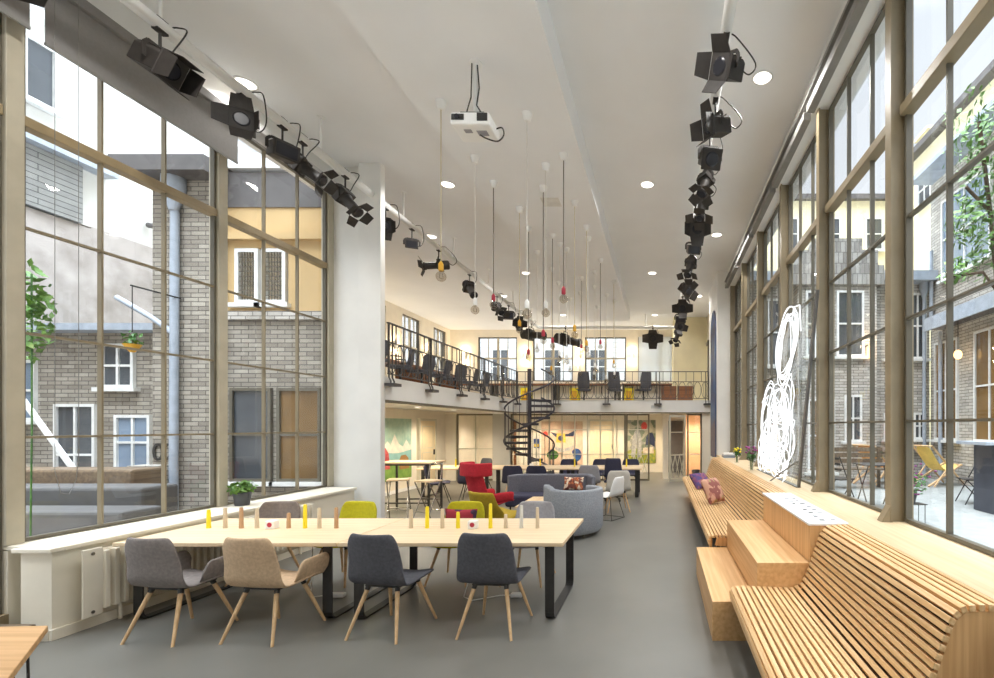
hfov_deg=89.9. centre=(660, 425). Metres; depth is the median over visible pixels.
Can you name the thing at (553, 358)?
window
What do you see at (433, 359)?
office chair
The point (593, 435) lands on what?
door
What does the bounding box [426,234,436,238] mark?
recessed light
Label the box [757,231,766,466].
window column
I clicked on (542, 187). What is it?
pendant lamp
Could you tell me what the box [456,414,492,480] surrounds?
window
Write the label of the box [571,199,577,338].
pendant lamp
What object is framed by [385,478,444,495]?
baseboard
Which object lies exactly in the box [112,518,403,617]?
work table
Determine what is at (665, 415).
wall
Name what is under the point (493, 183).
pendant lamp
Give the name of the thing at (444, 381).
desk
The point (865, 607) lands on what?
slatted bench
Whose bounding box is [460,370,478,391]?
office chair
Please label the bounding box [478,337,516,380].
window
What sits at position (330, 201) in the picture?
window column
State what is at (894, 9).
window column
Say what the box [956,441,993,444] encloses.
countertop
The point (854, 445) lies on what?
deck chair
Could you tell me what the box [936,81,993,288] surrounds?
tree
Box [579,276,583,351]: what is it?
pendant lamp
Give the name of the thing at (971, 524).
courtyard
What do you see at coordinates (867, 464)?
bistro table
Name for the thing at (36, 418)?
stair rail
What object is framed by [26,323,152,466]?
brick building
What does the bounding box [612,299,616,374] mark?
pendant lamp
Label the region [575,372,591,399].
office chair
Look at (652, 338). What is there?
spotlight
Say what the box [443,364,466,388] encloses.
office chair
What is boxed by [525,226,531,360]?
pendant lamp
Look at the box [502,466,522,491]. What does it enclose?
dining chair
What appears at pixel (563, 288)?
socket
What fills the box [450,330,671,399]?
wall
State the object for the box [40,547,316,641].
baseboard
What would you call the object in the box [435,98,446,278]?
pendant lamp
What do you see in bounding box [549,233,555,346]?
pendant lamp
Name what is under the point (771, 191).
roller blind
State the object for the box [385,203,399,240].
spotlight
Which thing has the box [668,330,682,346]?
spotlight
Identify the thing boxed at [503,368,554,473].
stair
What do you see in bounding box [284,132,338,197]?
spotlight
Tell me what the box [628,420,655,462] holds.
picture
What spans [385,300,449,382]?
wall
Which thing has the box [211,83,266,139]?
spotlight
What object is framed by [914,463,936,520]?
flower planter
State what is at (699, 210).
spotlight
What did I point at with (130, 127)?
sky
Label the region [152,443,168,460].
hose
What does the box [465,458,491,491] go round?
dining chair
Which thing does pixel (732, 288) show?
window column
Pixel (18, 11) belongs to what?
roller blind
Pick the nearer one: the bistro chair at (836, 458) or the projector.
the projector
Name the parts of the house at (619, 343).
pane, pane, pane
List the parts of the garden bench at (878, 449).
backrest, seat, leg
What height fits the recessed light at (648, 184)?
0.016 m
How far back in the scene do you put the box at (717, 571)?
4.36 m
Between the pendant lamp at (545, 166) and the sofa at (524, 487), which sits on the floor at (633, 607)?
the sofa at (524, 487)
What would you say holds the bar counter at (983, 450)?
on the courtyard
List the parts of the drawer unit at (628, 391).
drawer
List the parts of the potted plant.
pot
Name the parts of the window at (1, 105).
frame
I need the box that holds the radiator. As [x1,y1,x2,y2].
[82,503,313,619]
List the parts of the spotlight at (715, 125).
barn door, barn door, barn door, barn door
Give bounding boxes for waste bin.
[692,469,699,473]
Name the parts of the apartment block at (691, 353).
pane, pane, pane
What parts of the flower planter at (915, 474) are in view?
flower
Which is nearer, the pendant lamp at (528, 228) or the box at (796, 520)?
the box at (796, 520)
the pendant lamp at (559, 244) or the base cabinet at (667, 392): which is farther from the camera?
the base cabinet at (667, 392)
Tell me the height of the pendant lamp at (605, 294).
2.689 m
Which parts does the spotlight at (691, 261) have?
barn door, barn door, barn door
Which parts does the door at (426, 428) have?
moulding, panel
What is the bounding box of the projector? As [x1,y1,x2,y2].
[451,58,504,141]
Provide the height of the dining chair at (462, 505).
0.877 m
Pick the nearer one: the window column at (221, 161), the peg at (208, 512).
the peg at (208, 512)
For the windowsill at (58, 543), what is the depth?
4.78 m
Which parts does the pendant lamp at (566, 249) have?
cord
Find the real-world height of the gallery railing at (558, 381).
1.095 m
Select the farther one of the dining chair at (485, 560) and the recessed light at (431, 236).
the recessed light at (431, 236)
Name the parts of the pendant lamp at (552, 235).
cord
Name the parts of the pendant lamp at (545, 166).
cord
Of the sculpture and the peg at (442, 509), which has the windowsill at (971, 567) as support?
the sculpture
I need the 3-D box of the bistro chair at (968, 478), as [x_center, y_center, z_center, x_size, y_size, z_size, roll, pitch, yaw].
[5.649,0.971,8.500,0.457,0.871,0.422,0,0,10]
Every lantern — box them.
[865,344,869,357]
[954,350,961,358]
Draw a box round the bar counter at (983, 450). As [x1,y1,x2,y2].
[956,441,993,513]
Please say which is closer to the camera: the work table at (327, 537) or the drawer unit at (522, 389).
the work table at (327, 537)
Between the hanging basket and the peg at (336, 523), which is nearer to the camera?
the peg at (336, 523)
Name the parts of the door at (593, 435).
moulding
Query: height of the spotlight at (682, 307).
0.808 m
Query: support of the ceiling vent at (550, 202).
attached to the ceiling panel at (427, 46)
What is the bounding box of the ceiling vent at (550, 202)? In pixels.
[540,198,561,206]
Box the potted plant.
[227,480,258,505]
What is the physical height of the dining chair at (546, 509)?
0.877 m
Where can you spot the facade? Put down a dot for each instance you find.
(187, 228)
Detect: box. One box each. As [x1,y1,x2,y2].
[696,547,747,640]
[762,493,848,572]
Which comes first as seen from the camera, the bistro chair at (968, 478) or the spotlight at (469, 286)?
the bistro chair at (968, 478)
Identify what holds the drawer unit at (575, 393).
on the floor at (387, 405)
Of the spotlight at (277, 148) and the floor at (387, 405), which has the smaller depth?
the spotlight at (277, 148)
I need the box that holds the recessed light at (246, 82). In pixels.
[233,76,258,90]
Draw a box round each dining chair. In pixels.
[120,537,238,647]
[219,537,328,647]
[224,501,300,586]
[307,501,376,587]
[344,533,436,644]
[423,466,450,502]
[424,501,484,587]
[455,533,532,640]
[457,466,466,499]
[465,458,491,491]
[499,501,555,587]
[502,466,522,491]
[526,466,546,473]
[559,459,576,473]
[579,465,600,485]
[593,459,607,491]
[622,459,638,476]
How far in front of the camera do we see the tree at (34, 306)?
5.26 m
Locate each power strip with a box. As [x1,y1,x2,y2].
[310,547,345,597]
[463,583,521,600]
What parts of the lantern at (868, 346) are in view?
glass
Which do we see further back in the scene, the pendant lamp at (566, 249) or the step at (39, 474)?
the pendant lamp at (566, 249)
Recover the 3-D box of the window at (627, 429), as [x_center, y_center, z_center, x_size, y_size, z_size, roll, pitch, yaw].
[-0.765,0.700,15.500,0.770,2.200,0.062,0,0,0]
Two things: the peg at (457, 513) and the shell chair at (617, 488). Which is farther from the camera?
the shell chair at (617, 488)
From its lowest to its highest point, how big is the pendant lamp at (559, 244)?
2.585 m
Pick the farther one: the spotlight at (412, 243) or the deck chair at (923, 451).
the deck chair at (923, 451)
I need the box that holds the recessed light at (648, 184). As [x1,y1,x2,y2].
[640,180,653,187]
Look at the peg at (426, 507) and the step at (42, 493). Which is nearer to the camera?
the peg at (426, 507)
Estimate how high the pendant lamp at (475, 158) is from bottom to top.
2.328 m
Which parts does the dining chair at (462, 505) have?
leg, leg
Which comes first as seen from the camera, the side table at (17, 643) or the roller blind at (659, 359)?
the side table at (17, 643)
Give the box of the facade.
[108,154,320,509]
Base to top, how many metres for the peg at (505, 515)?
0.144 m
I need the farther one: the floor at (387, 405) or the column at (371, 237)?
the floor at (387, 405)
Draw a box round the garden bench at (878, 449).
[815,446,884,488]
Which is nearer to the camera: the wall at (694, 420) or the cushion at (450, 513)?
the cushion at (450, 513)
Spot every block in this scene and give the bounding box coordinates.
[265,520,278,528]
[468,520,478,528]
[672,194,884,399]
[914,59,993,448]
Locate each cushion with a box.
[445,508,477,517]
[563,477,583,489]
[689,473,707,488]
[700,477,724,503]
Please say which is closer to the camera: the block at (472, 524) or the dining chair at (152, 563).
the dining chair at (152, 563)
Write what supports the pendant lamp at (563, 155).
hanging from the ceiling panel at (427, 46)
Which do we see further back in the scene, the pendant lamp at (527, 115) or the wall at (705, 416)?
the wall at (705, 416)
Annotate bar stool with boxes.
[385,478,410,517]
[413,463,444,517]
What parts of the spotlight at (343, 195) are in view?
barn door, barn door, barn door, barn door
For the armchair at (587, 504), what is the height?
0.830 m
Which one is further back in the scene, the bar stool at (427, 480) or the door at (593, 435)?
the door at (593, 435)
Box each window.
[0,12,2,614]
[25,28,216,540]
[228,139,327,503]
[403,314,418,365]
[434,327,444,379]
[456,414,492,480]
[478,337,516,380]
[511,414,625,480]
[533,337,572,380]
[585,337,625,380]
[626,414,648,480]
[638,337,638,380]
[687,414,701,476]
[733,276,740,456]
[745,246,756,462]
[761,202,779,470]
[786,134,815,485]
[825,4,884,511]
[900,0,993,556]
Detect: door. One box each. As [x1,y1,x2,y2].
[417,418,436,487]
[513,420,518,464]
[588,420,616,464]
[668,421,682,471]
[669,415,685,481]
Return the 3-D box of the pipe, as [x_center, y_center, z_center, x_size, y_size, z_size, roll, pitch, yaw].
[-2.105,-4.111,8.029,5.606,0.578,21.058,0,0,0]
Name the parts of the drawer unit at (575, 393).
drawer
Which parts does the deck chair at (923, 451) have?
rail, rail, rail, rail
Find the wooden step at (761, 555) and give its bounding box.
[727,520,808,589]
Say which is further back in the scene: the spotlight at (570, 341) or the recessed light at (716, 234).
the spotlight at (570, 341)
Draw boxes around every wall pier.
[332,167,357,500]
[709,271,740,460]
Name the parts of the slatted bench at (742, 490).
seat, panel, backrest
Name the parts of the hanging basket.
cord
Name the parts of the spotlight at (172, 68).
barn door, barn door, barn door, barn door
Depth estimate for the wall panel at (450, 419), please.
15.46 m
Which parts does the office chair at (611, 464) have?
backrest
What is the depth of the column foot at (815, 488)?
5.83 m
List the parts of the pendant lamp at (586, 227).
cord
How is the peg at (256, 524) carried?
on the work table at (327, 537)
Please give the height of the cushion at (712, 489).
0.413 m
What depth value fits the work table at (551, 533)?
4.68 m
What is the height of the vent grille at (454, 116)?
0.080 m
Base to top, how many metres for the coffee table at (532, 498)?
0.450 m
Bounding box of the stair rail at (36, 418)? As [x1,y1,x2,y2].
[26,399,75,466]
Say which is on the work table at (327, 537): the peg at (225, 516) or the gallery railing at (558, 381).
the peg at (225, 516)
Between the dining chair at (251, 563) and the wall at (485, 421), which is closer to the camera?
the dining chair at (251, 563)
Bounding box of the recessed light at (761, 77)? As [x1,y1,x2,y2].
[752,69,772,85]
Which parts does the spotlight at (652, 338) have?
barn door, barn door, barn door, barn door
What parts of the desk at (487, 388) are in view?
modesty panel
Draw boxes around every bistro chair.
[835,456,854,496]
[955,467,973,504]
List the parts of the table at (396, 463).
leg, leg, leg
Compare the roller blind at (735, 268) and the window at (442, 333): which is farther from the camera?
the window at (442, 333)
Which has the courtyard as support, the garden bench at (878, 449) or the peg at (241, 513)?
the garden bench at (878, 449)
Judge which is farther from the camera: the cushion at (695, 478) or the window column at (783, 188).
the cushion at (695, 478)
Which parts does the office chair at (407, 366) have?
seat, backrest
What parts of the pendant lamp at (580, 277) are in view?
cord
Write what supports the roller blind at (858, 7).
attached to the window at (867, 161)
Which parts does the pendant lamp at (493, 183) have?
cord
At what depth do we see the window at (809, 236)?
7.07 m
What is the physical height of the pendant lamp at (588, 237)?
2.590 m
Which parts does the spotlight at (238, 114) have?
barn door, barn door, barn door, barn door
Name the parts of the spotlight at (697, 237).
barn door, barn door, barn door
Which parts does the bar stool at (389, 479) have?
seat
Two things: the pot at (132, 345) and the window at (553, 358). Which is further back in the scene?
the window at (553, 358)
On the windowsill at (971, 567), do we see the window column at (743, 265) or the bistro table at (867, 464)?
the window column at (743, 265)
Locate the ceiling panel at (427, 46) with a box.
[335,0,629,320]
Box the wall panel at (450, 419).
[445,414,455,480]
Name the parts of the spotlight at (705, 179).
barn door, barn door, barn door, barn door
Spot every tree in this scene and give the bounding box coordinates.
[26,258,56,535]
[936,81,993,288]
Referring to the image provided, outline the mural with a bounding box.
[385,418,411,481]
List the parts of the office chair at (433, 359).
seat, backrest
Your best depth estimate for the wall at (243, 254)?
8.29 m
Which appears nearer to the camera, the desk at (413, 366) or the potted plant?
the potted plant
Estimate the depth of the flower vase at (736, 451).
10.39 m
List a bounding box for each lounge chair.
[460,461,513,504]
[468,491,516,517]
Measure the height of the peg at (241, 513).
0.215 m
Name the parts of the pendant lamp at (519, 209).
cord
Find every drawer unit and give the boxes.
[521,388,526,399]
[570,388,579,399]
[624,388,633,399]
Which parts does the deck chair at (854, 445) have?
rail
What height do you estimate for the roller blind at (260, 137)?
0.265 m
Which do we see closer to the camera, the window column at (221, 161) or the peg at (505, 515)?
the peg at (505, 515)
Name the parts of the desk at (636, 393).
modesty panel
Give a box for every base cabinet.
[661,386,675,399]
[677,386,692,399]
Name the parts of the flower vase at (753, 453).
flower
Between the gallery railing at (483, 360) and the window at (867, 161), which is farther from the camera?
the gallery railing at (483, 360)
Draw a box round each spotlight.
[19,0,47,7]
[127,14,205,99]
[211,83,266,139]
[265,116,300,163]
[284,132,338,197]
[331,168,373,226]
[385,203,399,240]
[403,222,423,248]
[417,244,456,276]
[462,270,477,298]
[491,292,509,320]
[503,302,515,319]
[512,311,527,330]
[520,322,546,340]
[554,326,580,347]
[642,326,662,348]
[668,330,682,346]
[672,296,692,317]
[674,314,686,322]
[674,322,688,334]
[676,253,701,284]
[677,278,698,302]
[685,184,716,230]
[685,218,710,245]
[685,242,700,254]
[688,170,718,207]
[690,96,741,146]
[694,32,755,92]
[698,138,722,170]
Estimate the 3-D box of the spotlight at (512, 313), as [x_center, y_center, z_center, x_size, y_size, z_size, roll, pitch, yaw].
[-4.843,-3.668,14.964,0.430,0.591,0.336,0,0,-15]
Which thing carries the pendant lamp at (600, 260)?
hanging from the ceiling panel at (427, 46)
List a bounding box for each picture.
[534,439,538,447]
[541,421,582,464]
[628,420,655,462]
[711,311,715,456]
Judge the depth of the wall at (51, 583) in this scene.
4.01 m
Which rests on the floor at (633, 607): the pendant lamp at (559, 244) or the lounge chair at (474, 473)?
the lounge chair at (474, 473)
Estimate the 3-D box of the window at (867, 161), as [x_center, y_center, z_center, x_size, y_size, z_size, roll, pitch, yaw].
[2.087,-1.552,4.960,0.115,4.735,1.730,0,0,0]
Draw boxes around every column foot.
[811,480,818,491]
[877,504,889,521]
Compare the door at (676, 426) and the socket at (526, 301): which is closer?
the socket at (526, 301)
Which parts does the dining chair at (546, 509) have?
leg, leg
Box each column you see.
[2,13,24,545]
[209,147,227,506]
[321,194,333,486]
[358,163,384,517]
[493,414,510,480]
[730,286,737,452]
[741,263,749,459]
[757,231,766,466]
[780,184,792,475]
[816,108,834,491]
[885,0,913,521]
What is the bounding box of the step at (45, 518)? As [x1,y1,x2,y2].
[26,505,160,536]
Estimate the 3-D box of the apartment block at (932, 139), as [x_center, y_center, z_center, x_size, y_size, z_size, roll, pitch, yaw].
[11.350,-4.350,9.850,5.300,12.300,15.700,0,0,0]
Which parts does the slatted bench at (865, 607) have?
seat, panel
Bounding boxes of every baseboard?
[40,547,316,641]
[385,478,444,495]
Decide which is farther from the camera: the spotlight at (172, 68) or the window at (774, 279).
the window at (774, 279)
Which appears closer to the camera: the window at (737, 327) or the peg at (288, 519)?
the peg at (288, 519)
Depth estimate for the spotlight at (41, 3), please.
3.60 m
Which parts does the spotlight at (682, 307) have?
barn door, barn door, barn door, barn door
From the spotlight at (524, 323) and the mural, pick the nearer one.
the mural
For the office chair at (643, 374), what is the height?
1.096 m
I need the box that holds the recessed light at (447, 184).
[440,180,455,187]
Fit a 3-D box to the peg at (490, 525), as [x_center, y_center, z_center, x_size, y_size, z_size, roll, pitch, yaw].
[-1.770,0.933,4.880,0.042,0.254,0.041,0,0,0]
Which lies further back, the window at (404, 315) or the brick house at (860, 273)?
the window at (404, 315)
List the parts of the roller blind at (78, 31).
pull chain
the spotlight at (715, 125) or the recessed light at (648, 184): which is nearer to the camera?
the spotlight at (715, 125)
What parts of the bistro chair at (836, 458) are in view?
backrest, seat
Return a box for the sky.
[26,4,249,322]
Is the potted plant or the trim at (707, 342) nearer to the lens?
the potted plant
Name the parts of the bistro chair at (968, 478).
seat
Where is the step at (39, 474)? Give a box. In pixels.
[26,467,160,482]
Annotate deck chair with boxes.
[852,444,884,485]
[914,445,965,486]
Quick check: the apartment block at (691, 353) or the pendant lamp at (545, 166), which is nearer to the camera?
the pendant lamp at (545, 166)
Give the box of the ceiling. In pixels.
[139,0,884,329]
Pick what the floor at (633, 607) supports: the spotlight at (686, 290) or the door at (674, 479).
the door at (674, 479)
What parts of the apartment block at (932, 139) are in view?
pane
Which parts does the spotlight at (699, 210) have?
barn door, barn door, barn door, barn door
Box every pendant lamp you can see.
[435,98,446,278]
[470,154,479,311]
[489,180,497,306]
[516,206,522,330]
[522,110,531,315]
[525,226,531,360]
[534,250,539,348]
[539,185,546,340]
[541,162,549,314]
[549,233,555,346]
[556,281,560,361]
[557,242,562,359]
[559,151,567,300]
[564,247,569,362]
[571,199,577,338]
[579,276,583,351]
[583,225,589,349]
[585,236,590,356]
[592,270,597,368]
[598,258,602,347]
[604,293,608,378]
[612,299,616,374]
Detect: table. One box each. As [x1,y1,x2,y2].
[0,626,47,677]
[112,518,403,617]
[337,518,582,617]
[385,460,445,510]
[416,465,503,496]
[492,465,573,493]
[515,497,542,507]
[567,465,642,496]
[852,462,884,503]
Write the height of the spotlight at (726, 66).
0.740 m
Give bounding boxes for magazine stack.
[722,453,734,457]
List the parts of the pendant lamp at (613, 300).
cord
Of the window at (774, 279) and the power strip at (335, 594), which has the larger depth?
the window at (774, 279)
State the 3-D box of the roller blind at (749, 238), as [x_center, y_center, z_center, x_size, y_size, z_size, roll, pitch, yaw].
[1.845,-3.910,10.475,0.100,0.100,1.730,0,0,0]
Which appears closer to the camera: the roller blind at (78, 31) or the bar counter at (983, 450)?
the roller blind at (78, 31)
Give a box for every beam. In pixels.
[87,0,333,190]
[728,0,884,286]
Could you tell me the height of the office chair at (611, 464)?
1.036 m
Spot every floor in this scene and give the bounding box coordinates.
[15,472,761,677]
[385,403,701,413]
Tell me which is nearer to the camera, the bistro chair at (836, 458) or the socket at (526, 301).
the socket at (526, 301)
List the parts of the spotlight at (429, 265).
barn door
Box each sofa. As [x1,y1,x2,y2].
[505,474,594,509]
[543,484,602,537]
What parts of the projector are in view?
foot panel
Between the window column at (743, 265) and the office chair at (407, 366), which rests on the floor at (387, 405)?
the office chair at (407, 366)
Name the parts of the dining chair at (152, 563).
leg, leg, armrest, leg, armrest, leg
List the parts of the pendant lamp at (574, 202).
cord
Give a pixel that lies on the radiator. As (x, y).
(105, 583)
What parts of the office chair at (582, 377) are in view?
backrest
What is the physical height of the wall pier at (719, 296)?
6.300 m
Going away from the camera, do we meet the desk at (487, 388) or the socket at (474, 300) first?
the socket at (474, 300)
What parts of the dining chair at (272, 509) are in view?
leg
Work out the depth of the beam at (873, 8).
5.68 m
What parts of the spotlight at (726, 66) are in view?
barn door, barn door, barn door, barn door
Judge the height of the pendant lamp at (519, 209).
2.292 m
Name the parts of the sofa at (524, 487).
seat, backrest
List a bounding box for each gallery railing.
[384,322,520,404]
[518,371,532,398]
[554,371,710,404]
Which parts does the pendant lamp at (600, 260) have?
cord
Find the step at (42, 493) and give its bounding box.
[26,483,177,511]
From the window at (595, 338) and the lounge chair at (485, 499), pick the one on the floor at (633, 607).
the lounge chair at (485, 499)
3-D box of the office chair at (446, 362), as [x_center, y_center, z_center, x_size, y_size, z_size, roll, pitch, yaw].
[-5.612,-1.225,11.900,0.615,0.848,0.614,0,0,-5]
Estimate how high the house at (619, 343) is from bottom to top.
10.000 m
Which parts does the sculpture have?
foot rail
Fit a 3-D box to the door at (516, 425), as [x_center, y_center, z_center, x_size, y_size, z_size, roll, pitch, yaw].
[-5.975,0.775,18.260,0.890,2.050,0.140,0,0,0]
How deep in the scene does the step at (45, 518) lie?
5.76 m
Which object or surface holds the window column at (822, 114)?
on the windowsill at (971, 567)
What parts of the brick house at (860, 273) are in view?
pane, pane, pane, pane, window sill, pane, window sill, window sill, pane, pane, pane, window sill, window sill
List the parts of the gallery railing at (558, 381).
bracket post, bracket post, rail, rail, handrail, bracket post, bracket post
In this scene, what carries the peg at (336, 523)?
on the work table at (327, 537)
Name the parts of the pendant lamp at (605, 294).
cord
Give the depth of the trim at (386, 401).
11.97 m
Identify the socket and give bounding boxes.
[438,261,443,271]
[473,297,476,305]
[525,299,528,308]
[562,286,565,294]
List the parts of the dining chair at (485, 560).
leg, leg, leg, leg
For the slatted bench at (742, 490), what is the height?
0.978 m
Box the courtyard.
[809,469,993,548]
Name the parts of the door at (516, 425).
panel, frame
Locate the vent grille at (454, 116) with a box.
[451,113,486,120]
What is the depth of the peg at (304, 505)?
4.87 m
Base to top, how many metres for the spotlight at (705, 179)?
0.830 m
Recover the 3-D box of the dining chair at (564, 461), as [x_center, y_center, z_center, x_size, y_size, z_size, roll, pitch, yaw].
[-2.620,1.373,13.158,0.536,0.862,0.586,0,0,0]
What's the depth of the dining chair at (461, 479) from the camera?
11.00 m
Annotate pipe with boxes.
[119,0,737,328]
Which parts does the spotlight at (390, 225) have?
barn door, barn door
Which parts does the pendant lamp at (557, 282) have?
cord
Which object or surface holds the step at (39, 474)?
on the courtyard
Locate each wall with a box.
[0,550,20,623]
[21,490,353,629]
[243,254,246,299]
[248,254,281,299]
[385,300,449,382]
[385,408,478,491]
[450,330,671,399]
[479,414,686,471]
[663,413,667,478]
[686,415,699,474]
[702,413,709,473]
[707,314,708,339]
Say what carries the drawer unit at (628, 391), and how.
on the floor at (387, 405)
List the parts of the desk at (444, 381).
leg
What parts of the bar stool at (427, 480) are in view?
seat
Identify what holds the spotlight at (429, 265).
hanging from the pipe
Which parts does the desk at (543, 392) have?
leg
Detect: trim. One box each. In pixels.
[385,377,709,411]
[385,400,709,413]
[706,340,708,399]
[725,0,853,282]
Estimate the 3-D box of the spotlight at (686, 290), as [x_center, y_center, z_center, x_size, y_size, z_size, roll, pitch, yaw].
[0.663,-3.558,12.039,0.505,0.808,0.581,0,0,40]
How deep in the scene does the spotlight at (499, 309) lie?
13.79 m
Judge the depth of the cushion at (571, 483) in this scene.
9.50 m
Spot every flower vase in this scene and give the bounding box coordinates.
[733,447,741,462]
[745,446,757,469]
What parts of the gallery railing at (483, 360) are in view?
bracket post, bracket post, rail, rail, handrail, bracket post, bracket post, bracket post, bracket post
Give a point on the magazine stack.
(725, 455)
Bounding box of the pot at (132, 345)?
[122,343,142,352]
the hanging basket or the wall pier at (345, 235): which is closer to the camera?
the hanging basket
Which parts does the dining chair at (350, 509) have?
leg, leg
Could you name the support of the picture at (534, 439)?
attached to the wall at (485, 421)
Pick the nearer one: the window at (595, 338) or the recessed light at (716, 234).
the recessed light at (716, 234)
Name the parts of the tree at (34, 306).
stem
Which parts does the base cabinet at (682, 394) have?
door, door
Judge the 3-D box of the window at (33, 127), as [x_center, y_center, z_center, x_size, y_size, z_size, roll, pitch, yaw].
[-5.633,-1.452,5.013,0.115,4.935,1.805,0,0,0]
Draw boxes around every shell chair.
[603,476,623,520]
[604,470,630,512]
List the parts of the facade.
window sill, pane, window sill, window sill, cornice, window sill, pane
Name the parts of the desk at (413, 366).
leg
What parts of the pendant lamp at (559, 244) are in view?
cord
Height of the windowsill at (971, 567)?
0.035 m
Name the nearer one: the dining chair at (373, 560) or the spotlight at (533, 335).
the dining chair at (373, 560)
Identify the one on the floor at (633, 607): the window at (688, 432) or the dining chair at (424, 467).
the dining chair at (424, 467)
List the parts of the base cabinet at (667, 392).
door, door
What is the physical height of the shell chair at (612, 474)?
0.882 m
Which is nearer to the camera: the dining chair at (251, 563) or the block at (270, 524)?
the dining chair at (251, 563)
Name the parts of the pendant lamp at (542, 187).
cord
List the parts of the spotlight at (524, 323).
barn door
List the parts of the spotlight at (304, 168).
barn door, barn door, barn door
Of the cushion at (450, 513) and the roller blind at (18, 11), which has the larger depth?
the cushion at (450, 513)
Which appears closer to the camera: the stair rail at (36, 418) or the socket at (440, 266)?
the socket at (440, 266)
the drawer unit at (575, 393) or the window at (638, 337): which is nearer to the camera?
the drawer unit at (575, 393)
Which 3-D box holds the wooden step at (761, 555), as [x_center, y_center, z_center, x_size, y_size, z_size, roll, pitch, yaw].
[1.024,1.472,4.832,0.438,0.655,1.795,0,0,0]
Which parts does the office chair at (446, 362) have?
seat, backrest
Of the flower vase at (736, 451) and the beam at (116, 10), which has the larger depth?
the flower vase at (736, 451)
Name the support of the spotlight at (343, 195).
hanging from the pipe
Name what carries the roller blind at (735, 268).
attached to the beam at (873, 8)
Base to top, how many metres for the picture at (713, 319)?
4.415 m
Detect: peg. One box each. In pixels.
[206,509,210,528]
[223,508,227,528]
[239,507,243,528]
[254,508,258,528]
[286,513,290,528]
[303,504,307,528]
[317,508,321,528]
[334,507,338,528]
[409,509,412,528]
[425,506,428,528]
[440,508,444,528]
[456,512,459,528]
[488,503,492,528]
[504,514,507,528]
[519,505,522,528]
[535,507,538,528]
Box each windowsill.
[2,487,356,552]
[716,455,993,599]
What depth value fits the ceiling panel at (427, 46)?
5.82 m
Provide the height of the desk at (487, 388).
0.760 m
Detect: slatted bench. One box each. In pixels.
[682,457,787,546]
[729,524,993,677]
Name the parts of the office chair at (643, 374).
backrest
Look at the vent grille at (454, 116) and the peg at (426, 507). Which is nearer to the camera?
the peg at (426, 507)
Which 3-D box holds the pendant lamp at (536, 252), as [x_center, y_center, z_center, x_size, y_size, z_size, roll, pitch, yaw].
[-2.820,-2.823,10.689,0.130,2.314,0.130,0,0,0]
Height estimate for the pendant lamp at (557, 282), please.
2.329 m
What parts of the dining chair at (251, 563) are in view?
leg, leg, leg, armrest, leg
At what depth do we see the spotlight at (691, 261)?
10.11 m
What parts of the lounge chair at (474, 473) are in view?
armrest, armrest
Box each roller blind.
[0,0,30,29]
[44,0,237,493]
[251,125,336,195]
[639,337,671,380]
[725,264,738,287]
[735,233,753,265]
[750,186,775,234]
[772,113,810,187]
[806,0,868,112]
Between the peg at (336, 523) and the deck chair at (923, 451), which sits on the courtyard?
the deck chair at (923, 451)
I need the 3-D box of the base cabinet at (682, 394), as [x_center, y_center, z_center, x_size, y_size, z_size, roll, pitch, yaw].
[0.860,-1.110,16.894,0.540,0.620,0.412,0,0,0]
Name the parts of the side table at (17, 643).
leg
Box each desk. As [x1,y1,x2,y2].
[385,358,424,383]
[425,370,458,389]
[430,383,493,395]
[493,383,556,399]
[556,383,621,399]
[621,383,671,399]
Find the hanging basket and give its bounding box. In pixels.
[120,285,180,352]
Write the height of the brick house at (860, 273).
6.250 m
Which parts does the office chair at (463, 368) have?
seat, backrest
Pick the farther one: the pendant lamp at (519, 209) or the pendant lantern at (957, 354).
the pendant lantern at (957, 354)
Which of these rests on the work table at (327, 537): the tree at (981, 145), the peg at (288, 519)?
the peg at (288, 519)
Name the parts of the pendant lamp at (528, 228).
cord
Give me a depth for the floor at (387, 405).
14.25 m
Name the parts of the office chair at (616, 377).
backrest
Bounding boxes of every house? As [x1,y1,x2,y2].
[403,316,624,379]
[750,238,937,479]
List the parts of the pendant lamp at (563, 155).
cord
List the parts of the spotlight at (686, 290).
barn door, barn door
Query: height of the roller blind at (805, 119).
0.100 m
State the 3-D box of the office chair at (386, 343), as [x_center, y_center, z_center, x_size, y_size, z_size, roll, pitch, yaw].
[-5.559,-1.225,9.007,0.615,0.848,0.614,0,0,30]
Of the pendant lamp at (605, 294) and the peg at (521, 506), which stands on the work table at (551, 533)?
the peg at (521, 506)
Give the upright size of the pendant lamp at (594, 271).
2.605 m
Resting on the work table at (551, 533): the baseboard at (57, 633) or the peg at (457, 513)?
the peg at (457, 513)
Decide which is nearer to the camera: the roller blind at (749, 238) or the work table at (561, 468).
the roller blind at (749, 238)
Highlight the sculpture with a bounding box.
[757,290,819,487]
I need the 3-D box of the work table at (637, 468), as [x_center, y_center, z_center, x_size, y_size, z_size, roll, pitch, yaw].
[-1.410,1.429,12.225,1.860,0.739,1.050,0,0,0]
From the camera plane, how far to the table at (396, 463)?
9.86 m
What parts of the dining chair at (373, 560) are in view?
leg, leg, leg, leg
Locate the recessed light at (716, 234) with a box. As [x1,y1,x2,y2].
[711,232,721,236]
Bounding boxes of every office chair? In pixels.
[385,340,387,361]
[386,349,414,379]
[406,354,435,382]
[427,360,451,386]
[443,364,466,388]
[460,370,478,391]
[471,373,489,393]
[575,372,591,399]
[602,458,627,501]
[607,372,622,399]
[634,372,651,399]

